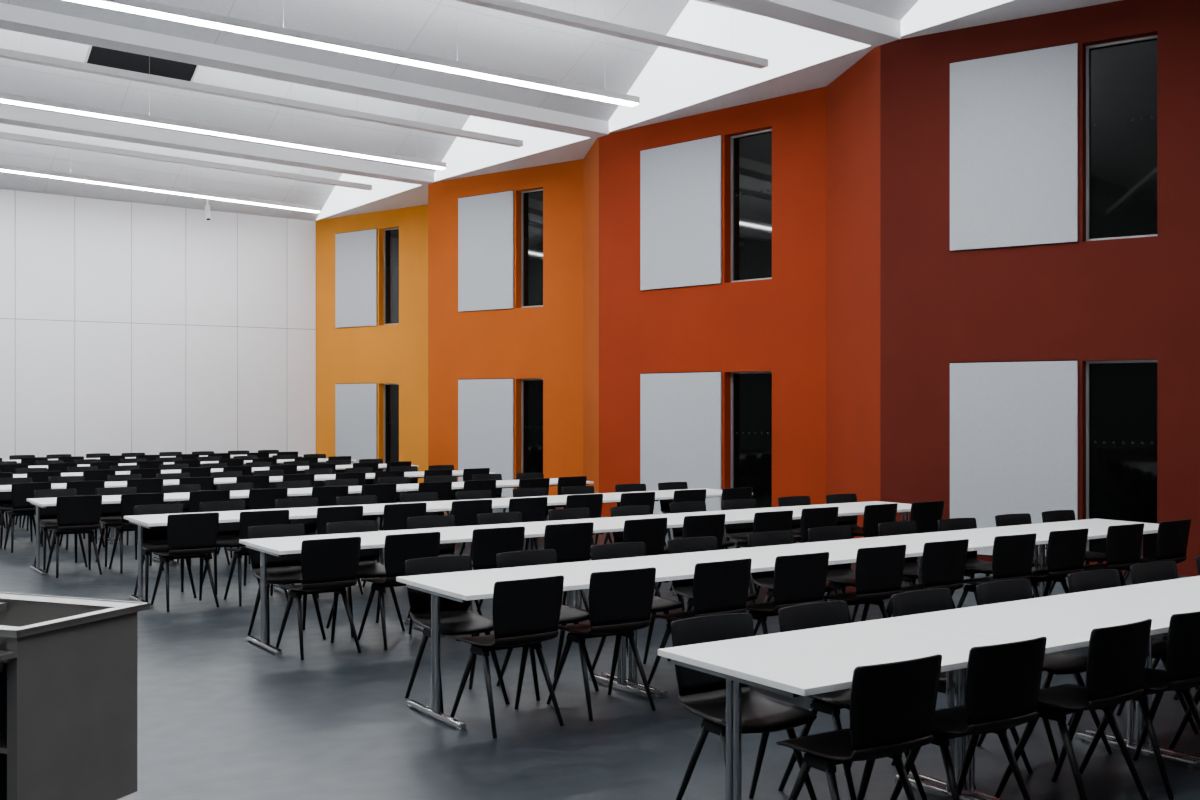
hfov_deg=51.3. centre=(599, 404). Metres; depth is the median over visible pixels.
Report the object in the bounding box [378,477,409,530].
dining chair
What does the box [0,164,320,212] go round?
pendant light
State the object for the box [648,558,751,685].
dining chair
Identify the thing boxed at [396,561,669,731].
dining table
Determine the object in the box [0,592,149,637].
countertop
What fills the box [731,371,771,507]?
window
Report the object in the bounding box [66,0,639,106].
pendant light
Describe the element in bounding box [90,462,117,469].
dining chair
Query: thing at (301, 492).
dining table
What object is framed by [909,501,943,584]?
dining chair
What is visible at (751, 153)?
window
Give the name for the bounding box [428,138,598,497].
wall
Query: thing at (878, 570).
dining chair
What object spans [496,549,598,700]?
dining chair
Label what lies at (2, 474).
dining chair
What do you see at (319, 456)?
dining chair
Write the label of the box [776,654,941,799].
dining chair
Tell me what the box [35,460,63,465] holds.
dining chair
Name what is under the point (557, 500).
dining table
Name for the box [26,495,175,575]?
dining table
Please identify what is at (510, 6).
rail
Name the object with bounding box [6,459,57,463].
dining table
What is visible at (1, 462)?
dining chair
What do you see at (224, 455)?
dining chair
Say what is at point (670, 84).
ceiling
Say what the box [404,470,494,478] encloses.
dining table
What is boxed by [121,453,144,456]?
dining chair
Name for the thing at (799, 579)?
dining chair
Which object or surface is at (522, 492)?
dining chair
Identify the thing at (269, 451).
dining chair
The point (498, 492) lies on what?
dining chair
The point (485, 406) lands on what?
wall panel
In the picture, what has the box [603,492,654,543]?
dining chair
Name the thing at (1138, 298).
wall
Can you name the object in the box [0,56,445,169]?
pendant light
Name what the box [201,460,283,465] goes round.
dining table
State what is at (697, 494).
dining chair
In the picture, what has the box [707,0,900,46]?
beam
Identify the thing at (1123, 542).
dining chair
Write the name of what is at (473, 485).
dining chair
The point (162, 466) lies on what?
dining chair
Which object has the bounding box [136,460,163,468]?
dining chair
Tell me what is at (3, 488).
dining table
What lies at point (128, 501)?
dining chair
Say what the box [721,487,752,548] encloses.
dining chair
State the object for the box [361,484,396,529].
dining chair
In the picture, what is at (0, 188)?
trim
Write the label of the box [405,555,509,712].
dining chair
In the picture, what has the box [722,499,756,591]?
dining chair
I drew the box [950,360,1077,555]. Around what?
wall panel
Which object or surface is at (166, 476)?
dining chair
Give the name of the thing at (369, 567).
dining chair
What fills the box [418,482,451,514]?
dining chair
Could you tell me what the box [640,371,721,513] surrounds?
wall panel
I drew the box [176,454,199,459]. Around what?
dining chair
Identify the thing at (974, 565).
dining chair
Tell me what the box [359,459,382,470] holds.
dining chair
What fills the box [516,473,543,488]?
dining chair
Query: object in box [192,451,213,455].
dining chair
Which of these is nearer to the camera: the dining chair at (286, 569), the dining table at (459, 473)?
the dining chair at (286, 569)
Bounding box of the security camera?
[205,198,210,219]
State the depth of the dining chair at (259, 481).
16.34 m
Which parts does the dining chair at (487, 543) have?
backrest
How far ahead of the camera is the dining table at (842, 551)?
8.84 m
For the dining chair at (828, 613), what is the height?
0.826 m
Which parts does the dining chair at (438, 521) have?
backrest, seat, leg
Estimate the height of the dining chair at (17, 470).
0.826 m
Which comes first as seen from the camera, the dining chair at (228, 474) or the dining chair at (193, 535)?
the dining chair at (193, 535)
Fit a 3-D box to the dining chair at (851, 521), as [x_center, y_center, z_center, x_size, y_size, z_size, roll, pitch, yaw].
[2.616,1.332,12.706,0.446,0.826,0.522,0,0,-35]
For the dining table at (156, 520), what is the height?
0.740 m
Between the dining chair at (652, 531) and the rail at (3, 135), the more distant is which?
the rail at (3, 135)
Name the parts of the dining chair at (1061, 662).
leg, backrest, leg, leg, seat, leg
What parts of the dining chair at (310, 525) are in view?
backrest, seat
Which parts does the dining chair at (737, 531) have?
seat, backrest, seat frame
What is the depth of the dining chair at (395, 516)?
11.66 m
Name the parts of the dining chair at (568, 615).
leg, backrest, leg, leg, seat, leg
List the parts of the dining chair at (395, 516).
leg, backrest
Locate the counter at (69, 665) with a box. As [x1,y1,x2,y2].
[0,592,149,799]
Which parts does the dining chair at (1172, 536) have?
leg, seat, backrest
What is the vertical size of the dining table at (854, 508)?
0.740 m
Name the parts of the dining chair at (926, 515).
backrest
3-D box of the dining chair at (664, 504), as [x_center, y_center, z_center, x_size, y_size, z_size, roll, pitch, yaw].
[0.992,1.332,14.705,0.446,0.826,0.522,0,0,-35]
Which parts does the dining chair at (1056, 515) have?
leg, backrest, seat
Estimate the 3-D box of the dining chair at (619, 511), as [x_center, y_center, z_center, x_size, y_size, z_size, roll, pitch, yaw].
[0.398,1.332,11.187,0.446,0.826,0.522,0,0,-33]
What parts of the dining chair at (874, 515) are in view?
backrest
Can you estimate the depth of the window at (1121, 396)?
13.22 m
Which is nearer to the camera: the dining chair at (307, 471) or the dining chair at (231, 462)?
the dining chair at (307, 471)
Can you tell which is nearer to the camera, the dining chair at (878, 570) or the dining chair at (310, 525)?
the dining chair at (878, 570)
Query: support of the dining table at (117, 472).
on the floor
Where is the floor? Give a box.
[0,507,1199,799]
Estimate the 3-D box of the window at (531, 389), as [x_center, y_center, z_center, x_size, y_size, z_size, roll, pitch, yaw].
[-1.151,0.595,22.383,0.640,2.130,0.060,0,0,38]
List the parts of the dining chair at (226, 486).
backrest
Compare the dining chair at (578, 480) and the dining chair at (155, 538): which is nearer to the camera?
the dining chair at (155, 538)
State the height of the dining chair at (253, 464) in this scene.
0.826 m
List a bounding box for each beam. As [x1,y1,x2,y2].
[0,3,608,138]
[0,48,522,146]
[0,104,433,184]
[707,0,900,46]
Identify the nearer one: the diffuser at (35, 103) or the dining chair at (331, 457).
the diffuser at (35, 103)
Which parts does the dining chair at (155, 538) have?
leg, leg, seat, backrest, leg, leg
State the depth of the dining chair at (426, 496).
13.11 m
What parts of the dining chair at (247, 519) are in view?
leg, seat, leg, seat frame, backrest, leg, leg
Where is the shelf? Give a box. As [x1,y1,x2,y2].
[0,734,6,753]
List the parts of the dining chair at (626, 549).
leg, backrest, leg, leg, seat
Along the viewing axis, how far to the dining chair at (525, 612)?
6.67 m
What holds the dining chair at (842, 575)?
on the floor
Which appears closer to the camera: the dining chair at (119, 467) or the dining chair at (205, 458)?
the dining chair at (119, 467)
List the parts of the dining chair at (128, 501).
leg, leg, seat, seat frame, backrest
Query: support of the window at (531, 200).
in the wall at (556, 342)
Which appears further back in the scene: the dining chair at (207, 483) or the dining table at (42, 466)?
the dining table at (42, 466)
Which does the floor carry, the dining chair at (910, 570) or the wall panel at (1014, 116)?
the dining chair at (910, 570)
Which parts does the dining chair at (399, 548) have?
leg, seat, leg, seat frame, leg, backrest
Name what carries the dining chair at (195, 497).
on the floor
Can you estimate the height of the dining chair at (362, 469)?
0.826 m
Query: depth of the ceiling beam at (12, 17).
16.47 m
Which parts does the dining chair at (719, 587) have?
leg, seat frame, seat, backrest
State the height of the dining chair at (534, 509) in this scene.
0.826 m
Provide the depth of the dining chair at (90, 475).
17.72 m
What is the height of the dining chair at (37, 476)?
0.826 m
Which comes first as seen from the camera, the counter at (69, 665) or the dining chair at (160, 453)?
the counter at (69, 665)
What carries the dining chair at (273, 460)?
on the floor
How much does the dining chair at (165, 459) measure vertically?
0.826 m
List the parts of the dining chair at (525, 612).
leg, leg, seat frame, seat, leg, backrest, leg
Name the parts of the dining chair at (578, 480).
backrest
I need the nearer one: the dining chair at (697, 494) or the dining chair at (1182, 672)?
the dining chair at (1182, 672)
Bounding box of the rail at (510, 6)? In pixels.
[455,0,767,68]
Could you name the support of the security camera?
hanging from the ceiling
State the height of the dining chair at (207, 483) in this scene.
0.826 m
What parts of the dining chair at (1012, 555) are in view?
leg, seat frame, seat, backrest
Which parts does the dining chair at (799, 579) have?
seat frame, leg, seat, backrest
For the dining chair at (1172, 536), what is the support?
on the floor
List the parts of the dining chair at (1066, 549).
leg, leg, seat frame, seat, leg, backrest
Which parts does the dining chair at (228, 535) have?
leg, leg, backrest, seat, leg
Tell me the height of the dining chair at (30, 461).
0.826 m
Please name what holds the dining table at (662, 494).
on the floor
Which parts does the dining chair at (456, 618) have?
leg, backrest, leg, seat, seat frame, leg, leg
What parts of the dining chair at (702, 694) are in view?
leg, backrest, seat frame, leg, seat, leg, leg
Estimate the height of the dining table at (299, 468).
0.740 m
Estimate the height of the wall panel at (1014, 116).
2.130 m
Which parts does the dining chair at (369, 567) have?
leg, leg, backrest, seat, leg, leg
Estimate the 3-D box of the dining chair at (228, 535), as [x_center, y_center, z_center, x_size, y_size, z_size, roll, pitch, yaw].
[-3.474,1.332,11.748,0.446,0.826,0.522,0,0,-35]
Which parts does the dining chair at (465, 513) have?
backrest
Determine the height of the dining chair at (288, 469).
0.826 m
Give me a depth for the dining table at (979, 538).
9.65 m
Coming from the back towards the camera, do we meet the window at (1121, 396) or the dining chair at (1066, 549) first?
the window at (1121, 396)
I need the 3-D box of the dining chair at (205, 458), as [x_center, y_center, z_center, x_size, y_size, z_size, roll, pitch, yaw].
[-6.854,1.332,22.180,0.446,0.826,0.522,0,0,-34]
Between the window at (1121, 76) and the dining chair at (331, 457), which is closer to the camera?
the window at (1121, 76)
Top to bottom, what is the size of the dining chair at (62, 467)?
0.826 m
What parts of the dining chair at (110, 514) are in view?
leg, leg, seat, backrest, leg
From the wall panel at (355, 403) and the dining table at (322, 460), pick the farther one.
the wall panel at (355, 403)
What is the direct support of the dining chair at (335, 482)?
on the floor
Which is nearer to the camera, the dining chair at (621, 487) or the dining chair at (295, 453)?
the dining chair at (621, 487)
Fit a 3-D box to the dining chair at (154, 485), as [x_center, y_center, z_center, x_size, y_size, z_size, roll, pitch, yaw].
[-5.800,1.332,15.803,0.446,0.826,0.522,0,0,-33]
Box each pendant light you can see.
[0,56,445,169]
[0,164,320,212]
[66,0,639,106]
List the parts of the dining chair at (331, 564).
leg, leg, seat, seat frame, backrest, leg, leg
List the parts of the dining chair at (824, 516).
backrest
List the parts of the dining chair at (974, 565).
backrest, seat frame, leg, seat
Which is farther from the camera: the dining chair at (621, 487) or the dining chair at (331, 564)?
the dining chair at (621, 487)
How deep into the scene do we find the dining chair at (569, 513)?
11.10 m
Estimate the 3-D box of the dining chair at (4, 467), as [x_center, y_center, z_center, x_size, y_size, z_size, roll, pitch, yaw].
[-9.295,1.332,19.714,0.446,0.826,0.522,0,0,-35]
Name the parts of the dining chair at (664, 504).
seat, backrest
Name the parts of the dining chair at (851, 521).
backrest, seat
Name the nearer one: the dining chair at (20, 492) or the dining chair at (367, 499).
the dining chair at (367, 499)
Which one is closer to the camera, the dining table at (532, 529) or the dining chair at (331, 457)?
the dining table at (532, 529)
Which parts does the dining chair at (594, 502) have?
backrest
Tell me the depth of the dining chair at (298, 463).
20.57 m
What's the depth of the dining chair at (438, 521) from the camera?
10.37 m
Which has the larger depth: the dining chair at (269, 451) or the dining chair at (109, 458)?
the dining chair at (269, 451)
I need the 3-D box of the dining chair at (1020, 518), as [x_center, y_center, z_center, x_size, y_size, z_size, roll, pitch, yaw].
[3.596,1.332,10.335,0.446,0.826,0.522,0,0,-32]
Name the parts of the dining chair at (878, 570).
seat frame, seat, leg, backrest, leg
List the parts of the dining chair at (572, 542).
leg, backrest, leg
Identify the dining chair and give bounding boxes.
[0,461,16,463]
[0,464,27,473]
[0,472,12,528]
[0,477,35,546]
[4,482,50,552]
[9,455,34,459]
[15,468,47,527]
[21,457,47,465]
[22,471,60,530]
[34,489,87,569]
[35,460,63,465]
[46,454,71,458]
[46,495,101,577]
[48,463,76,472]
[48,476,91,543]
[58,456,83,462]
[59,480,104,549]
[67,466,97,472]
[74,459,100,464]
[83,469,115,481]
[86,453,109,457]
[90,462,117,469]
[95,487,136,566]
[100,455,124,463]
[107,474,141,536]
[109,493,163,573]
[110,465,139,470]
[119,478,162,544]
[120,458,146,463]
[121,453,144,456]
[130,468,160,478]
[134,504,196,601]
[136,455,159,460]
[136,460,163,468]
[151,512,218,611]
[156,457,181,461]
[156,473,189,479]
[159,452,181,456]
[160,464,188,469]
[162,484,211,559]
[174,460,200,467]
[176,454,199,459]
[177,490,229,565]
[179,477,213,490]
[181,467,210,476]
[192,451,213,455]
[198,456,221,461]
[200,463,227,468]
[200,501,259,593]
[208,453,230,458]
[211,471,241,489]
[217,483,253,557]
[218,459,243,465]
[223,466,251,475]
[224,510,288,606]
[228,450,249,454]
[233,456,256,459]
[236,475,269,488]
[237,488,287,563]
[246,462,272,467]
[247,452,268,457]
[248,524,325,643]
[252,458,276,464]
[254,470,283,487]
[258,450,278,453]
[269,465,296,474]
[272,455,294,464]
[275,498,318,584]
[276,481,311,497]
[276,537,360,659]
[277,451,297,456]
[283,461,309,473]
[283,474,314,497]
[294,457,317,463]
[301,506,362,597]
[303,454,325,463]
[304,469,333,486]
[309,464,335,473]
[312,486,348,506]
[325,479,358,495]
[326,460,350,472]
[326,520,404,636]
[328,456,350,461]
[335,472,365,495]
[336,495,381,562]
[345,467,372,484]
[353,462,378,483]
[358,532,440,650]
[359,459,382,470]
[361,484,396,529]
[362,503,426,592]
[375,471,403,483]
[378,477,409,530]
[386,461,411,470]
[390,466,417,492]
[400,492,438,515]
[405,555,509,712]
[407,515,481,617]
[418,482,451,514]
[424,469,451,514]
[426,476,456,499]
[428,465,462,514]
[450,468,489,514]
[450,575,563,737]
[451,499,491,560]
[455,490,491,555]
[463,480,495,547]
[470,526,524,636]
[473,474,505,511]
[477,512,521,611]
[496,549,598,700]
[509,497,547,549]
[513,488,548,549]
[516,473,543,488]
[519,478,549,492]
[538,476,586,537]
[544,522,593,620]
[547,567,655,720]
[548,508,590,598]
[562,486,612,544]
[566,494,602,545]
[591,542,682,670]
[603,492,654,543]
[610,505,680,600]
[615,484,667,553]
[623,517,667,612]
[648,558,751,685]
[654,514,725,611]
[658,482,687,533]
[667,489,706,539]
[667,537,757,660]
[669,501,734,590]
[671,613,816,799]
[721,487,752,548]
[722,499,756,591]
[724,510,792,603]
[746,552,828,634]
[747,531,833,635]
[768,507,838,593]
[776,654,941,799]
[778,496,810,542]
[778,601,927,799]
[808,526,886,622]
[824,544,905,621]
[826,494,863,562]
[829,503,897,581]
[878,521,955,618]
[887,539,968,617]
[890,637,1046,799]
[891,588,1032,788]
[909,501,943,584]
[938,518,992,605]
[956,533,1036,608]
[976,579,1112,764]
[994,619,1151,799]
[995,513,1065,597]
[1030,528,1088,597]
[1041,510,1105,593]
[1067,569,1198,742]
[1079,611,1199,799]
[1083,523,1143,585]
[1121,519,1190,585]
[1130,561,1198,699]
[1168,686,1199,749]
[1196,556,1199,575]
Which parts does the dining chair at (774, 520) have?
leg, backrest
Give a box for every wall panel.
[335,228,376,327]
[335,383,376,464]
[458,190,513,311]
[458,378,513,497]
[640,135,721,290]
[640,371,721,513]
[950,42,1077,250]
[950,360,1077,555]
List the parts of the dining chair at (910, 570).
leg, backrest, seat frame, seat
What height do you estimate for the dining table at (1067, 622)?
0.740 m
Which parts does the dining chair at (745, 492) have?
backrest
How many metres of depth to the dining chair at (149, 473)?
18.10 m
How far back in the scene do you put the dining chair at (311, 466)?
19.55 m
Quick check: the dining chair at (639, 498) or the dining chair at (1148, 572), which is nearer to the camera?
the dining chair at (1148, 572)
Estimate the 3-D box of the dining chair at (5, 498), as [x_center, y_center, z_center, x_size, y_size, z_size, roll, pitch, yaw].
[-7.290,1.332,15.618,0.446,0.826,0.522,0,0,-34]
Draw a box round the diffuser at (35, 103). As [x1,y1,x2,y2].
[0,99,444,169]
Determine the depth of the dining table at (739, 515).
11.52 m
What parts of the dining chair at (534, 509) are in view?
leg, backrest, leg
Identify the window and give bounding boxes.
[384,228,398,324]
[384,383,398,470]
[521,189,542,307]
[521,379,542,472]
[731,129,771,281]
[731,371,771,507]
[1086,35,1156,240]
[1086,360,1156,558]
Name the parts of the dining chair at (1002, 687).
leg, leg, leg, seat frame, seat, backrest, leg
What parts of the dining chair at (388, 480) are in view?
backrest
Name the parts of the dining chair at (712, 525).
leg, leg, backrest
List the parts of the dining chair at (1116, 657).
leg, leg, leg, seat frame, seat, backrest, leg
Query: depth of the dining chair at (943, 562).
8.47 m
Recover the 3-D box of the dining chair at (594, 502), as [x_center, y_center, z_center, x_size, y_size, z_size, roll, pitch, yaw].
[-0.274,1.332,13.074,0.446,0.826,0.522,0,0,-33]
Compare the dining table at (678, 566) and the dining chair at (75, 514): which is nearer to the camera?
the dining table at (678, 566)
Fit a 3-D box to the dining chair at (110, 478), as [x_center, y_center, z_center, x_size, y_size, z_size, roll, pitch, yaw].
[-6.151,1.332,16.330,0.446,0.826,0.522,0,0,-35]
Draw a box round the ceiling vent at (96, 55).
[84,45,198,81]
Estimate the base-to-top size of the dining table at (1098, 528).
0.740 m
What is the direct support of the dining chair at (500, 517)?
on the floor
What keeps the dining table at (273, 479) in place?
on the floor
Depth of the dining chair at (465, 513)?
12.06 m
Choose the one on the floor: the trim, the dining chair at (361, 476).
the dining chair at (361, 476)
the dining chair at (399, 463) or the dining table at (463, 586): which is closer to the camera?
the dining table at (463, 586)
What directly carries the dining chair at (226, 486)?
on the floor
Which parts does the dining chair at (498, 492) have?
backrest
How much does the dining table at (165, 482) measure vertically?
0.740 m
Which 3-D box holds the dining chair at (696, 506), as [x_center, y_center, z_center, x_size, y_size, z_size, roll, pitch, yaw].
[0.961,1.332,11.658,0.446,0.826,0.522,0,0,-36]
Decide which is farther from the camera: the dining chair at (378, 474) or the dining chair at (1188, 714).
the dining chair at (378, 474)
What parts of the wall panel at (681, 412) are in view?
mounting frame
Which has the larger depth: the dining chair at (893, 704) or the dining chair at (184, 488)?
the dining chair at (184, 488)
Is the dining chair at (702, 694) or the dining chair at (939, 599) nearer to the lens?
the dining chair at (702, 694)
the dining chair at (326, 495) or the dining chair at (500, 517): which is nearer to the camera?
the dining chair at (500, 517)
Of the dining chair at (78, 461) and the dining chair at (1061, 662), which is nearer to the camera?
the dining chair at (1061, 662)
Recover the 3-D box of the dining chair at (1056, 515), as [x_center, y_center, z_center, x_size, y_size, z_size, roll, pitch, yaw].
[4.107,1.332,10.689,0.446,0.826,0.522,0,0,-33]
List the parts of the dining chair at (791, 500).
backrest, seat, seat frame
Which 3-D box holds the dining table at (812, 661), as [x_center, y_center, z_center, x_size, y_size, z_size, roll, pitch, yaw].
[1.032,1.370,5.133,1.336,0.740,0.870,0,0,-34]
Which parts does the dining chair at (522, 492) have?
backrest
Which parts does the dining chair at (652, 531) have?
backrest, leg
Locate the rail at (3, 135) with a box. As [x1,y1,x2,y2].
[0,132,371,189]
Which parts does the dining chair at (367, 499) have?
backrest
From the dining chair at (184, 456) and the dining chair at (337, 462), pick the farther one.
the dining chair at (184, 456)
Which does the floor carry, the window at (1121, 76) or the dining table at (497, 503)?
the dining table at (497, 503)
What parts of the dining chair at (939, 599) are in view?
backrest, seat frame, seat, leg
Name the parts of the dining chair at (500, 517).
backrest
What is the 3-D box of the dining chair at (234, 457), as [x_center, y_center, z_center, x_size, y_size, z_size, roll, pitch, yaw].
[-6.305,1.332,22.476,0.446,0.826,0.522,0,0,-33]
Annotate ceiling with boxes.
[0,0,1120,219]
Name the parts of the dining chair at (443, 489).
backrest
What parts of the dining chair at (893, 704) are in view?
leg, leg, seat frame, seat, leg, backrest, leg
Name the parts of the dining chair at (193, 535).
leg, leg, seat, seat frame, backrest, leg, leg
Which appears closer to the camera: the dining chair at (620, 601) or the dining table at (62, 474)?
the dining chair at (620, 601)
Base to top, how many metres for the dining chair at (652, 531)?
0.826 m
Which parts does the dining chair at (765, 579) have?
leg, seat frame, backrest, seat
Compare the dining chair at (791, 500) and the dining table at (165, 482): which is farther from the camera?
the dining table at (165, 482)
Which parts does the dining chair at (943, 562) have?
leg, seat, backrest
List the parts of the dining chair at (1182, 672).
leg, leg, leg, seat frame, seat, backrest, leg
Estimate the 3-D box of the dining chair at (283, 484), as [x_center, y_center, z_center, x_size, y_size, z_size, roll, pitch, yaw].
[-3.579,1.332,14.938,0.446,0.826,0.522,0,0,-34]
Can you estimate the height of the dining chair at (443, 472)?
0.826 m
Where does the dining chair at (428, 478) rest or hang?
on the floor
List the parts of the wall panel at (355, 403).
mounting frame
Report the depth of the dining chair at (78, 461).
21.22 m
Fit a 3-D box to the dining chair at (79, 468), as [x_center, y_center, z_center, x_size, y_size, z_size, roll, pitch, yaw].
[-7.613,1.332,18.515,0.446,0.826,0.522,0,0,-35]
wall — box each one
[0,189,315,459]
[316,204,427,483]
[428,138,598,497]
[599,0,1199,576]
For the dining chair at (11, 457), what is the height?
0.826 m
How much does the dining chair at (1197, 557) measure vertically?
0.826 m
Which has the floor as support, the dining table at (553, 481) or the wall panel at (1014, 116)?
the dining table at (553, 481)
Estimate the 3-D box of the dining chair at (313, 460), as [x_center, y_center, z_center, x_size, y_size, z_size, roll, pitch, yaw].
[-5.324,1.332,22.308,0.446,0.826,0.522,0,0,-35]
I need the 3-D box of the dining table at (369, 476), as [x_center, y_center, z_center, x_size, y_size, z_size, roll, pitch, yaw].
[-3.460,1.370,17.753,1.336,0.740,0.870,0,0,-34]
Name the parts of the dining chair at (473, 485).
backrest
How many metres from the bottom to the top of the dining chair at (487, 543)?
0.826 m
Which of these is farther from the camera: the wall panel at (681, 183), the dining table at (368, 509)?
the wall panel at (681, 183)
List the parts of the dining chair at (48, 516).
leg, leg, seat, backrest, leg, leg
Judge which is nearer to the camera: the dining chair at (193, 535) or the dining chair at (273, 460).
the dining chair at (193, 535)
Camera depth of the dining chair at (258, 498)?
13.74 m
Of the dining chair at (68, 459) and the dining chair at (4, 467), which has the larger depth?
the dining chair at (68, 459)
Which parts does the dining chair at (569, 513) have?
backrest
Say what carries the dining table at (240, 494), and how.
on the floor
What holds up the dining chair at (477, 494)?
on the floor
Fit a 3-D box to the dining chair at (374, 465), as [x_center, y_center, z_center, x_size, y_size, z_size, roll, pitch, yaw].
[-3.866,1.332,20.148,0.446,0.826,0.522,0,0,-34]
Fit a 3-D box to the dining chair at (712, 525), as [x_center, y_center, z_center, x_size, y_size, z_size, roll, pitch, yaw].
[0.757,1.332,10.667,0.446,0.826,0.522,0,0,-33]
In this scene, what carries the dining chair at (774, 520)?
on the floor
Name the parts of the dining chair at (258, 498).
backrest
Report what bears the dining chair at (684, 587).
on the floor
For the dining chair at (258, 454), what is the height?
0.826 m
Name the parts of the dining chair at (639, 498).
leg, backrest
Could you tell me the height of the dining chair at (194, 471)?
0.826 m
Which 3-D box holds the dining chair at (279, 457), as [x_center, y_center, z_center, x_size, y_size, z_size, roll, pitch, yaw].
[-5.702,1.332,22.880,0.446,0.826,0.522,0,0,-36]
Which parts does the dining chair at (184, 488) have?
backrest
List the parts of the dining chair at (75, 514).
leg, leg, seat, seat frame, backrest, leg, leg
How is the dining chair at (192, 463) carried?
on the floor
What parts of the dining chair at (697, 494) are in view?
leg, backrest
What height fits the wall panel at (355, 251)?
2.130 m
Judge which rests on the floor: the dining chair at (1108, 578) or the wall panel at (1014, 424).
the dining chair at (1108, 578)
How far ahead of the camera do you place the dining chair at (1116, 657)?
5.30 m
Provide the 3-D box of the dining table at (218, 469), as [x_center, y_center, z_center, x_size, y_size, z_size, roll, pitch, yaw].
[-6.022,1.370,19.164,1.336,0.740,0.870,0,0,-34]
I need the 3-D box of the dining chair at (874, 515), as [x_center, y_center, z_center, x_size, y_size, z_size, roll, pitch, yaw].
[2.485,1.332,11.792,0.446,0.826,0.522,0,0,-35]
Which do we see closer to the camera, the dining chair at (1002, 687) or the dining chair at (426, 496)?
the dining chair at (1002, 687)
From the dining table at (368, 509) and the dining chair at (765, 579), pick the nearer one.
the dining chair at (765, 579)
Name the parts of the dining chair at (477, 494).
leg, backrest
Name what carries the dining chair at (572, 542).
on the floor
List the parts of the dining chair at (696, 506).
backrest, seat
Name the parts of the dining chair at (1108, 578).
backrest, leg, seat, leg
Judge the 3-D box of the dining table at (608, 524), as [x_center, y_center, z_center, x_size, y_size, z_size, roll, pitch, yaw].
[0.340,1.370,10.789,1.336,0.740,0.870,0,0,-34]
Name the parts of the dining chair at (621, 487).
backrest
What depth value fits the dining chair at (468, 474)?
18.12 m
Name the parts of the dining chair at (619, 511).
backrest, seat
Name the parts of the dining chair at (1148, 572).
backrest, leg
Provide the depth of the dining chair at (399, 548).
8.96 m
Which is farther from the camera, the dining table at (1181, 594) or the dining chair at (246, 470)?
the dining chair at (246, 470)
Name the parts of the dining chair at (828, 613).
leg, backrest, seat frame, seat, leg, leg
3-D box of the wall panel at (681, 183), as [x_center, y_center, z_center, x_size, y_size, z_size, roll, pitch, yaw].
[1.176,-2.799,18.403,0.036,2.130,1.571,0,0,-45]
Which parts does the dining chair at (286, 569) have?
leg, leg, backrest, seat, leg, leg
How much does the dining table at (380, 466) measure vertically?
0.740 m
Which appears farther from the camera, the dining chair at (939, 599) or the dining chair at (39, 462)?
the dining chair at (39, 462)
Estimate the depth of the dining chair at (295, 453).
24.67 m
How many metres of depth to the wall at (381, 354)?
27.30 m
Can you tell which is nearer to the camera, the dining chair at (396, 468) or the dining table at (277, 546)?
the dining table at (277, 546)
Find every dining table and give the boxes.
[0,483,116,550]
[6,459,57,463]
[13,473,71,477]
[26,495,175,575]
[32,464,119,467]
[63,471,167,475]
[105,479,223,543]
[120,462,201,464]
[124,509,300,608]
[161,468,258,472]
[164,490,296,565]
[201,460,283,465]
[214,476,322,489]
[231,454,302,457]
[239,530,453,655]
[251,466,341,474]
[271,503,434,595]
[277,458,355,464]
[287,486,405,498]
[314,473,412,486]
[335,464,417,473]
[395,482,503,502]
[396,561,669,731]
[400,498,552,549]
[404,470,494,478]
[407,521,602,635]
[492,478,593,512]
[512,493,658,549]
[550,514,731,610]
[591,548,835,698]
[617,488,752,548]
[658,618,1010,799]
[671,507,842,591]
[749,536,973,583]
[786,501,910,591]
[883,527,1089,597]
[888,594,1199,799]
[1001,519,1158,595]
[1067,576,1199,760]
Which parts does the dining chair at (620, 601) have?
leg, leg, seat frame, seat, leg, backrest, leg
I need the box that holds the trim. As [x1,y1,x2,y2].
[0,188,315,220]
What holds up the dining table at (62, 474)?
on the floor
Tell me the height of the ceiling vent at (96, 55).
0.443 m
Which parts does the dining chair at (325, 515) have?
backrest, leg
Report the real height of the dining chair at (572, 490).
0.826 m
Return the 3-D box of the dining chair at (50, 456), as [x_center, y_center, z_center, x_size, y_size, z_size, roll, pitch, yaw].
[-9.982,1.332,23.151,0.446,0.826,0.522,0,0,-32]
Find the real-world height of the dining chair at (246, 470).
0.826 m
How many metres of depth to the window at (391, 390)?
27.31 m
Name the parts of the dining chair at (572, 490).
backrest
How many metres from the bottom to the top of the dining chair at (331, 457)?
0.826 m
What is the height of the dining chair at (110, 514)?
0.826 m
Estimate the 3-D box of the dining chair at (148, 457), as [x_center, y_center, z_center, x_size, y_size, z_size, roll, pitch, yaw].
[-8.490,1.332,23.324,0.446,0.826,0.522,0,0,-34]
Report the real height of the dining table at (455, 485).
0.740 m
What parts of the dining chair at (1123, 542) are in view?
seat, leg, backrest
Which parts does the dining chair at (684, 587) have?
leg, seat frame, backrest, seat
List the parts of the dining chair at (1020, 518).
backrest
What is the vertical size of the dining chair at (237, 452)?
0.826 m
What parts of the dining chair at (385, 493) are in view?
backrest, leg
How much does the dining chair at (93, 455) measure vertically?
0.826 m
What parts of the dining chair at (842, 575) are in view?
leg, backrest, seat frame, seat, leg, leg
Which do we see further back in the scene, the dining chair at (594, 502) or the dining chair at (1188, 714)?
the dining chair at (594, 502)
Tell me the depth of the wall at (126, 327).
26.59 m
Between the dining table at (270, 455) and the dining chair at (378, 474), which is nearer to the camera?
the dining chair at (378, 474)
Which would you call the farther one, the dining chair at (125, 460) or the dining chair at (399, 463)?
the dining chair at (125, 460)
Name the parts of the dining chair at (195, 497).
backrest, leg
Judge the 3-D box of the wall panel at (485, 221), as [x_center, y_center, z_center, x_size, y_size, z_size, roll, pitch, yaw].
[-2.095,-2.799,22.881,1.371,2.130,0.037,0,0,38]

